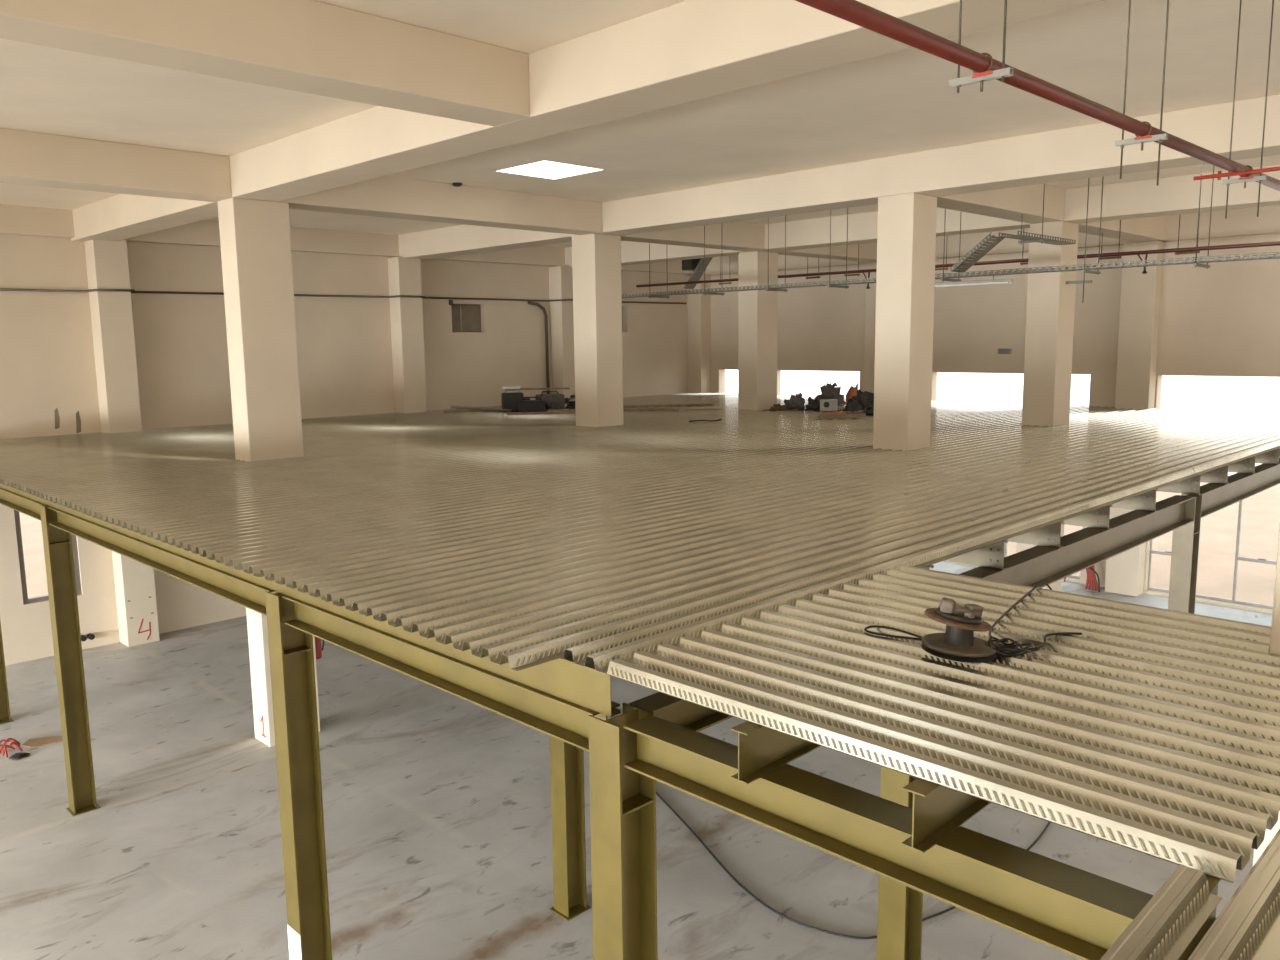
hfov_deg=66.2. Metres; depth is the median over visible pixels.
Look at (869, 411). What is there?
sack
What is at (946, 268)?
hanger
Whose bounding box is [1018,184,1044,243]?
hanger
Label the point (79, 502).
sheet
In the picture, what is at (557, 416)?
sheet
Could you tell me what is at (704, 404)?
plank
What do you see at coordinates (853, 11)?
pipe
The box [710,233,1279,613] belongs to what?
wall
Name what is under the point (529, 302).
conduit
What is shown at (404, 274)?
pilaster
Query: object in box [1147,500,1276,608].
window
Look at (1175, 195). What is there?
ceiling beam
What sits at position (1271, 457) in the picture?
joist
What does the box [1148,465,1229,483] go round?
joist
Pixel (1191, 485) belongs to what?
joist
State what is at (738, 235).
ceiling beam
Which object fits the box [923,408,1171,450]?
sheet
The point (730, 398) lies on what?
sheet
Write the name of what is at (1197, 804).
sheet
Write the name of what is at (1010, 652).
cable tangle
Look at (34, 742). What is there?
scrap
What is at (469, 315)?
shutter
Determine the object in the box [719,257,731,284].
hanger
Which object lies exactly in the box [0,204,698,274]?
ceiling beam
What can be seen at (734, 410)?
sheet
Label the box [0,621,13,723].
steel post
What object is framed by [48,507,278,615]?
steel beam
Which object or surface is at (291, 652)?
steel post
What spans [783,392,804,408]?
sack
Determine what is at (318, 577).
sheet
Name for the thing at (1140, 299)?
pilaster
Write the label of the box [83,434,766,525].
sheet
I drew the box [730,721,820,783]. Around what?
joist
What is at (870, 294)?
pilaster
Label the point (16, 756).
strap tangle
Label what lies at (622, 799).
steel post
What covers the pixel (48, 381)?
wall
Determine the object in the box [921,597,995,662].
spool
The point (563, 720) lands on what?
steel beam
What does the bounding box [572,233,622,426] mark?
concrete column
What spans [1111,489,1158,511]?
joist
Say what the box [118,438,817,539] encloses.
sheet
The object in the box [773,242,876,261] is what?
ceiling beam
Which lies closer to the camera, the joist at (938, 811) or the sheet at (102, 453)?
the joist at (938, 811)
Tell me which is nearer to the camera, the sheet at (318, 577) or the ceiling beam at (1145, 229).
the sheet at (318, 577)
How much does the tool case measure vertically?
0.348 m
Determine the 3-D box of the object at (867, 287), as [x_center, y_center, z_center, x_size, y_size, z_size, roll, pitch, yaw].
[5.211,-4.594,22.619,0.199,0.378,0.100,7,11,44]
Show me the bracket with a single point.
(1081, 281)
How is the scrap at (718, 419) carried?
on the sheet at (730, 422)
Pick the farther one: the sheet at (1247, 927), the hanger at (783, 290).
the hanger at (783, 290)
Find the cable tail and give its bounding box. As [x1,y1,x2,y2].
[989,582,1051,637]
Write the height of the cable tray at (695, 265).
1.051 m
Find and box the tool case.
[518,396,552,411]
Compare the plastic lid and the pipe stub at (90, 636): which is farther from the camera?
the plastic lid
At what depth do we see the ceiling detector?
15.30 m
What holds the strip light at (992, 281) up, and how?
hanging from the hanger at (943, 279)
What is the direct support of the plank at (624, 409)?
on the sheet at (730, 398)
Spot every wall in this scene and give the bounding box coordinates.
[0,234,690,665]
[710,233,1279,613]
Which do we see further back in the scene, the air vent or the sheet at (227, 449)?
the air vent
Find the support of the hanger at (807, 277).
hanging from the ceiling
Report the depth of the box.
21.61 m
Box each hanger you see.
[648,243,669,298]
[702,225,723,294]
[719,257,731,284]
[766,215,787,291]
[806,257,819,278]
[827,208,848,288]
[844,244,859,275]
[935,236,947,269]
[941,209,960,281]
[949,0,1012,92]
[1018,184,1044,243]
[1020,229,1027,264]
[1082,176,1103,302]
[1099,220,1120,259]
[1115,0,1168,185]
[1175,213,1199,254]
[1193,164,1214,268]
[1222,0,1273,218]
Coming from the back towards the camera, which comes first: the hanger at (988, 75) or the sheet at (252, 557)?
the sheet at (252, 557)
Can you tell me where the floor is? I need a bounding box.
[0,561,1271,959]
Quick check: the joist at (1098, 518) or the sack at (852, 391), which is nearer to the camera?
the joist at (1098, 518)
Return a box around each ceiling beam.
[0,0,529,125]
[0,128,231,201]
[0,204,698,274]
[70,0,1104,241]
[279,176,601,234]
[398,94,1279,259]
[565,164,1279,267]
[621,221,763,250]
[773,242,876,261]
[937,184,1064,223]
[1078,215,1167,241]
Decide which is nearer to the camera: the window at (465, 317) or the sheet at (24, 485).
the sheet at (24, 485)
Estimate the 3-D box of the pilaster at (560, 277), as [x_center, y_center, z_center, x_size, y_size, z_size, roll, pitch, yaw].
[-2.001,-1.830,26.499,0.500,7.680,0.550,7,11,44]
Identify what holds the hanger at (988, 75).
hanging from the ceiling
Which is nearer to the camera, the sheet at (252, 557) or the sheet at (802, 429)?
the sheet at (252, 557)
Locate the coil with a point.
(572, 402)
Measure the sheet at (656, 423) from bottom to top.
0.061 m
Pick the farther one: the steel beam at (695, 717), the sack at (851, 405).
the sack at (851, 405)
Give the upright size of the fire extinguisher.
0.490 m
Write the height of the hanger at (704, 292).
1.600 m
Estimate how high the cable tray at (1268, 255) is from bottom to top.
0.094 m
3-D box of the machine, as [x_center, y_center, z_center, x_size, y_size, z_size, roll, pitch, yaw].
[-2.894,-1.871,22.957,0.669,0.507,0.340,-2,8,-11]
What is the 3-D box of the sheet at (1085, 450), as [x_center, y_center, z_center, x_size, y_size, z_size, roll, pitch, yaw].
[8.891,-0.812,16.375,0.989,0.061,10.210,7,11,44]
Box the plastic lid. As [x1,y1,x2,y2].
[502,386,521,388]
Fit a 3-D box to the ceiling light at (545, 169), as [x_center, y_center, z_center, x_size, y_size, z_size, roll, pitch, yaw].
[-1.322,-4.667,14.318,1.170,0.298,1.170,7,11,44]
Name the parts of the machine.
handle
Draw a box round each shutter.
[451,305,460,330]
[460,306,479,330]
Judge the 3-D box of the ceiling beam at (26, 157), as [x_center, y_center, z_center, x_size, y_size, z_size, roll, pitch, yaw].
[-12.568,-2.978,6.292,0.580,0.530,19.690,7,11,44]
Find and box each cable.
[656,792,1050,938]
[1004,632,1081,650]
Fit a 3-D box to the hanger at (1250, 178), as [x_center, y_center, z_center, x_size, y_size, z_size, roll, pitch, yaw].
[3.613,-2.471,5.792,0.228,1.805,0.032,7,11,44]
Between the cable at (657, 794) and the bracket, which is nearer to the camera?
the cable at (657, 794)
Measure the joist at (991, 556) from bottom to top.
0.234 m
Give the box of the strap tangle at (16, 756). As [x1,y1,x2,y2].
[0,738,29,759]
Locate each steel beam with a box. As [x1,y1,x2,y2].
[0,488,47,520]
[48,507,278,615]
[282,595,619,751]
[623,715,1153,959]
[629,692,732,731]
[959,495,1194,587]
[1200,458,1279,517]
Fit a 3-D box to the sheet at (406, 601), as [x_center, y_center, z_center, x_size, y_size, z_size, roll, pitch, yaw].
[1.803,0.263,9.353,0.989,0.061,9.821,7,11,44]
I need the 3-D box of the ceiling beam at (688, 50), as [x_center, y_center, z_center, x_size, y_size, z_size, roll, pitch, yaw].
[1.952,-3.142,6.138,34.400,0.530,0.640,7,11,44]
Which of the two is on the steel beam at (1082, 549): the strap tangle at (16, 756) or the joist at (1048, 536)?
the joist at (1048, 536)
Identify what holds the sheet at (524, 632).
on the joist at (991, 556)
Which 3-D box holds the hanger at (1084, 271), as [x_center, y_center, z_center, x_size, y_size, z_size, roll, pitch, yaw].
[6.577,-3.586,14.249,0.040,2.020,0.620,7,11,44]
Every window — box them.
[14,510,81,603]
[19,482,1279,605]
[451,304,480,331]
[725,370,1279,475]
[1004,542,1079,578]
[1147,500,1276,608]
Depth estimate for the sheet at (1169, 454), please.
13.99 m
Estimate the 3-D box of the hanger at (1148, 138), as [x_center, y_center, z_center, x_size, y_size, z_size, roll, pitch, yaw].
[2.363,-2.284,4.553,0.228,1.800,0.032,7,11,44]
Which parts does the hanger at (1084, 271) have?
threaded rod, threaded rod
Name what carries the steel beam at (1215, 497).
attached to the steel post
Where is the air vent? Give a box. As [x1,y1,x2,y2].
[997,348,1011,353]
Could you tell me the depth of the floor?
11.36 m
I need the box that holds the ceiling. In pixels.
[0,0,1279,247]
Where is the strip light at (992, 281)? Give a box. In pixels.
[935,275,1013,286]
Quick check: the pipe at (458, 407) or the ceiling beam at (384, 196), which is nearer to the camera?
the ceiling beam at (384, 196)
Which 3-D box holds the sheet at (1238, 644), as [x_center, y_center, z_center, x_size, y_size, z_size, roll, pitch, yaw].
[2.556,0.778,5.607,2.722,0.061,0.923,7,11,44]
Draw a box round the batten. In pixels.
[519,387,569,389]
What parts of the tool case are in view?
motor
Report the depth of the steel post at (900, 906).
7.08 m
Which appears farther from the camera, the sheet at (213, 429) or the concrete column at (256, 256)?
the sheet at (213, 429)
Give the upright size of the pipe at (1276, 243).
0.122 m
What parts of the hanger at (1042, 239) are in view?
threaded rod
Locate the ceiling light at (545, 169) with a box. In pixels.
[495,160,603,179]
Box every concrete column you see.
[218,198,319,746]
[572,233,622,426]
[738,251,777,409]
[873,193,936,450]
[1016,221,1078,590]
[1253,524,1279,865]
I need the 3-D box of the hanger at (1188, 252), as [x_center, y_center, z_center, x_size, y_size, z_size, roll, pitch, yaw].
[9.961,-4.622,17.820,0.400,1.045,0.040,7,11,44]
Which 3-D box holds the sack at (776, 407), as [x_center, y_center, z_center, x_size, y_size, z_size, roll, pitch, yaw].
[3.103,-1.645,22.112,0.416,0.141,0.485,7,11,44]
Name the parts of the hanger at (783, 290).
threaded rod, threaded rod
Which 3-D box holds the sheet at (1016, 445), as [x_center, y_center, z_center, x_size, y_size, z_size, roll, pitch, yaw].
[8.190,-0.901,17.069,0.989,0.061,10.210,7,11,44]
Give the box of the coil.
[565,399,574,408]
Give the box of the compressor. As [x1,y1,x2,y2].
[535,390,568,409]
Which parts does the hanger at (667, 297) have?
threaded rod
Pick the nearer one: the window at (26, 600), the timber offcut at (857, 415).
the window at (26, 600)
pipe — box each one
[450,406,511,411]
[636,241,1279,287]
[795,0,1279,190]
[1193,166,1279,179]
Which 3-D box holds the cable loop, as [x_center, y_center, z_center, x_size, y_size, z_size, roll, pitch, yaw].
[1.365,0.814,5.178,0.387,0.013,0.153,7,11,44]
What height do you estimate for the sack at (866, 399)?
0.443 m
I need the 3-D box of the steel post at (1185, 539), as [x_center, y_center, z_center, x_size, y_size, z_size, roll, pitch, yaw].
[6.460,2.068,11.781,0.280,3.830,0.310,7,11,44]
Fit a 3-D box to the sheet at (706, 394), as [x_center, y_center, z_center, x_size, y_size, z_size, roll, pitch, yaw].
[-0.919,-2.048,26.088,0.989,0.061,10.210,7,11,44]
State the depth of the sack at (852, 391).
23.42 m
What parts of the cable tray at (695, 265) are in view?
rail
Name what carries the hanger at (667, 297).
hanging from the ceiling
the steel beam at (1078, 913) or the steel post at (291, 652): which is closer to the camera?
the steel beam at (1078, 913)
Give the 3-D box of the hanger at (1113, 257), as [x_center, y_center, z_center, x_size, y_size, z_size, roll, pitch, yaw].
[9.005,-4.742,18.766,0.400,1.045,0.040,7,11,44]
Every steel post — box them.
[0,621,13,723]
[40,505,99,815]
[265,591,331,959]
[549,735,590,920]
[588,702,657,959]
[877,766,922,959]
[1168,493,1201,613]
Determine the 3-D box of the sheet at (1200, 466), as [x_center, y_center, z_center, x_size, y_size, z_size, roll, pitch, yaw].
[10.068,-0.664,15.210,0.355,0.061,10.210,7,11,44]
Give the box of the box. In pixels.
[820,399,837,410]
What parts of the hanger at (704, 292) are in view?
threaded rod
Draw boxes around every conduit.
[0,288,686,303]
[528,301,549,393]
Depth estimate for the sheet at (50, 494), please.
12.91 m
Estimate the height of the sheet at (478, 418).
0.061 m
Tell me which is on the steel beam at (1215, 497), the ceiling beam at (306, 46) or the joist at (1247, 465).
the joist at (1247, 465)
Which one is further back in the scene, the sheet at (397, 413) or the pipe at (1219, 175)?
the sheet at (397, 413)
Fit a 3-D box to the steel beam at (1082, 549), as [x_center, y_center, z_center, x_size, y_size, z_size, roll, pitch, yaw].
[4.122,0.667,9.242,0.200,0.290,6.295,7,11,44]
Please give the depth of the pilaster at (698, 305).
29.82 m
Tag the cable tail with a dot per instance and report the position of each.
(1037, 585)
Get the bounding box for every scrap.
[22,736,62,747]
[689,419,721,421]
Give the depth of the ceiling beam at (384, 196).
15.51 m
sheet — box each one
[0,412,427,441]
[0,412,451,446]
[0,414,476,451]
[0,416,505,457]
[0,418,535,464]
[0,420,566,472]
[0,423,587,485]
[8,426,636,492]
[29,428,676,502]
[56,431,720,512]
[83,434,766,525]
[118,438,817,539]
[157,441,872,555]
[202,447,934,576]
[258,450,1002,600]
[325,455,1078,631]
[410,461,1162,670]
[427,392,710,412]
[432,393,737,413]
[457,394,737,415]
[483,395,790,417]
[511,396,815,420]
[541,397,845,422]
[559,467,1199,673]
[574,399,845,423]
[607,622,1279,882]
[617,404,845,427]
[645,400,955,430]
[685,401,993,434]
[728,403,1021,437]
[741,588,1279,758]
[774,405,1077,441]
[827,406,1115,445]
[844,565,1279,675]
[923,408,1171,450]
[945,409,1223,456]
[1014,411,1279,461]
[1088,414,1279,469]
[1100,864,1221,959]
[1175,435,1279,473]
[1188,829,1279,959]
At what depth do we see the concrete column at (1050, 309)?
17.29 m
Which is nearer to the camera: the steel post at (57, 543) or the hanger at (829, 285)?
the steel post at (57, 543)
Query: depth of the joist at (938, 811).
3.65 m
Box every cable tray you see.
[622,252,1279,297]
[682,257,712,288]
[949,231,1075,271]
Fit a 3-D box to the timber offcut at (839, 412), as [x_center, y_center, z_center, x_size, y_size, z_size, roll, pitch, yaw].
[3.979,-1.354,20.142,0.500,0.090,0.120,-2,8,-6]
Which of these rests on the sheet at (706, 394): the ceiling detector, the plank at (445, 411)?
the plank at (445, 411)
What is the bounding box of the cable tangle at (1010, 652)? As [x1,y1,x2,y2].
[985,637,1032,656]
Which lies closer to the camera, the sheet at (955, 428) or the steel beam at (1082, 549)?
the steel beam at (1082, 549)
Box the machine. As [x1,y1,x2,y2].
[501,389,529,410]
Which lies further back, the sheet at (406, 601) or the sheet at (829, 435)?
the sheet at (829, 435)
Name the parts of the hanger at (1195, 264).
threaded rod, threaded rod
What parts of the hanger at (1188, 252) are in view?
threaded rod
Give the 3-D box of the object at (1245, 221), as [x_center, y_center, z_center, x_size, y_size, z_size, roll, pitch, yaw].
[13.935,-4.930,17.799,34.100,0.530,0.250,7,11,44]
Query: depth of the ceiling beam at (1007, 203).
15.65 m
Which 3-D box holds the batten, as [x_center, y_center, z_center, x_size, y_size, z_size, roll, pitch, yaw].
[-2.344,-2.159,23.258,1.350,0.040,0.120,-1,8,-3]
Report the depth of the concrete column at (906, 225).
13.79 m
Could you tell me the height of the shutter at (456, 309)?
0.620 m
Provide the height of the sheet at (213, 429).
0.061 m
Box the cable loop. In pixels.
[864,625,921,640]
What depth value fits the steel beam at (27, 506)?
12.71 m
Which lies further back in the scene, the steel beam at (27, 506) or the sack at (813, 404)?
the sack at (813, 404)
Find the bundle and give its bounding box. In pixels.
[1064,565,1099,591]
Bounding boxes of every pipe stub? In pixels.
[81,635,86,640]
[87,633,94,639]
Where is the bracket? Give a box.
[1066,280,1091,283]
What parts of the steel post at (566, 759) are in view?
plate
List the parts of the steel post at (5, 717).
plate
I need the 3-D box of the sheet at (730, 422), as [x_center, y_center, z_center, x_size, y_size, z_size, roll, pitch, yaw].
[3.986,-1.430,21.231,0.989,0.061,10.210,7,11,44]
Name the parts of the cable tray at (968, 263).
rail, rail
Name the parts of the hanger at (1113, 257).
threaded rod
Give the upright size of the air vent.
0.140 m
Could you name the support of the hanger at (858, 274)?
hanging from the ceiling
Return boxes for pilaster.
[84,240,159,646]
[388,257,426,412]
[549,266,574,400]
[687,275,710,392]
[864,262,876,392]
[1105,241,1163,596]
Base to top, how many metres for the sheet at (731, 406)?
0.061 m
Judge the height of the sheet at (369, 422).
0.061 m
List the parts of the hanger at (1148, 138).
threaded rod, threaded rod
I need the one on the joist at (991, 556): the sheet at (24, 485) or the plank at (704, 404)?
the sheet at (24, 485)
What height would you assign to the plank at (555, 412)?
0.050 m
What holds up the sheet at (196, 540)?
on the joist at (991, 556)
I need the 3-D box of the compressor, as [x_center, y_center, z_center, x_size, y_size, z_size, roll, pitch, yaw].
[-2.055,-1.894,23.264,0.768,0.446,0.400,-5,9,-28]
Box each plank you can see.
[444,410,488,412]
[507,411,574,414]
[548,408,678,411]
[623,403,713,407]
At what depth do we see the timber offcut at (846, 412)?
19.90 m
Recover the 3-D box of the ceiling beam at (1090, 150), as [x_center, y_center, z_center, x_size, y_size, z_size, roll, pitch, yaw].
[6.684,-3.860,10.826,34.400,0.530,0.640,7,11,44]
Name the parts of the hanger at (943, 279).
threaded rod, threaded rod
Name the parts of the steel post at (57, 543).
plate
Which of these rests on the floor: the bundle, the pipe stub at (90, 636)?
the bundle
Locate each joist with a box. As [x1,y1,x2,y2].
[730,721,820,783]
[901,778,990,852]
[944,540,1007,569]
[1006,521,1063,547]
[1061,505,1112,529]
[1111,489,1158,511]
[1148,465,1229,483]
[1158,474,1201,494]
[1178,874,1220,959]
[1228,456,1256,473]
[1255,448,1279,464]
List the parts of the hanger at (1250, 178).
threaded rod, threaded rod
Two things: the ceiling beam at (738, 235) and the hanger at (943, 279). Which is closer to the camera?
the hanger at (943, 279)
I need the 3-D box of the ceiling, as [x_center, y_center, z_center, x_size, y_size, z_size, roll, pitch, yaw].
[0.863,-3.364,5.010,35.000,0.250,37.550,7,11,44]
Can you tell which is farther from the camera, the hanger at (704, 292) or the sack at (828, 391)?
the sack at (828, 391)
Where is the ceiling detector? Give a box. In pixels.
[452,182,461,186]
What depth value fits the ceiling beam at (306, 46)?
7.14 m
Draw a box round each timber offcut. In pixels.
[820,413,865,418]
[821,411,845,413]
[846,412,865,413]
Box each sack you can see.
[769,404,786,410]
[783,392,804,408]
[804,396,819,409]
[814,383,845,404]
[842,399,862,410]
[845,383,857,403]
[851,389,873,408]
[862,407,873,414]
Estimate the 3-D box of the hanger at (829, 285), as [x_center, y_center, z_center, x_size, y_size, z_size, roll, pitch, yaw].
[3.495,-4.181,17.268,0.040,1.600,0.620,7,11,44]
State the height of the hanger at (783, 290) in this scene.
1.600 m
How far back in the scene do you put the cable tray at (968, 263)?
15.51 m
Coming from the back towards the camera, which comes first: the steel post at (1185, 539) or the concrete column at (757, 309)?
the concrete column at (757, 309)
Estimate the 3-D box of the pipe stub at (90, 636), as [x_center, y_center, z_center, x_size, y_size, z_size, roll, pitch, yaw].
[-10.501,2.987,18.774,0.145,0.110,0.110,7,11,44]
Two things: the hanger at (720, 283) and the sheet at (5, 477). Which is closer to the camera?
the sheet at (5, 477)
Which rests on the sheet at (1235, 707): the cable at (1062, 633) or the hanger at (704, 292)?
the cable at (1062, 633)
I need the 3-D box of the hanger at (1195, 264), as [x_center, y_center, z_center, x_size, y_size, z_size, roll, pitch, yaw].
[7.601,-3.664,13.204,0.040,1.600,0.620,7,11,44]
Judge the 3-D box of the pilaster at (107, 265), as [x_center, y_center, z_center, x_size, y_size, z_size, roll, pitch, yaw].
[-9.850,-0.639,18.720,0.506,7.680,0.580,7,11,44]
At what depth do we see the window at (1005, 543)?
24.20 m
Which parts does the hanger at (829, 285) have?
threaded rod, threaded rod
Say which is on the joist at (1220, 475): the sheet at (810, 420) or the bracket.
the sheet at (810, 420)
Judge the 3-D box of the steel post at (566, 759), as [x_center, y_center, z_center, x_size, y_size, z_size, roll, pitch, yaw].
[-0.680,2.438,9.741,0.280,3.845,0.450,7,11,44]
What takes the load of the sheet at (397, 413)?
on the joist
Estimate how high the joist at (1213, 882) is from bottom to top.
0.220 m
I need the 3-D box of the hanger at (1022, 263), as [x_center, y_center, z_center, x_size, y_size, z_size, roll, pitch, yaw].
[7.908,-4.880,19.852,0.400,1.045,0.040,7,11,44]
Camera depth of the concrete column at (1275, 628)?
4.84 m
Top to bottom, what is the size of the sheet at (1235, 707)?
0.061 m
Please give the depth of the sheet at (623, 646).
6.63 m
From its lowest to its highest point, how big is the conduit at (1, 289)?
0.164 m
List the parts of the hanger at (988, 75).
threaded rod, threaded rod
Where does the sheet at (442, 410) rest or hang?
on the joist
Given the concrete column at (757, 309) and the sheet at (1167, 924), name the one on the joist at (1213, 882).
the sheet at (1167, 924)
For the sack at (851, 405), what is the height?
0.268 m
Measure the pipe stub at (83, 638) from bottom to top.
0.110 m
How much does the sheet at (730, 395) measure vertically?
0.061 m
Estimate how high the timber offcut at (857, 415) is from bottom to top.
0.090 m
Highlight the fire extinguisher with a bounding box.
[315,637,323,659]

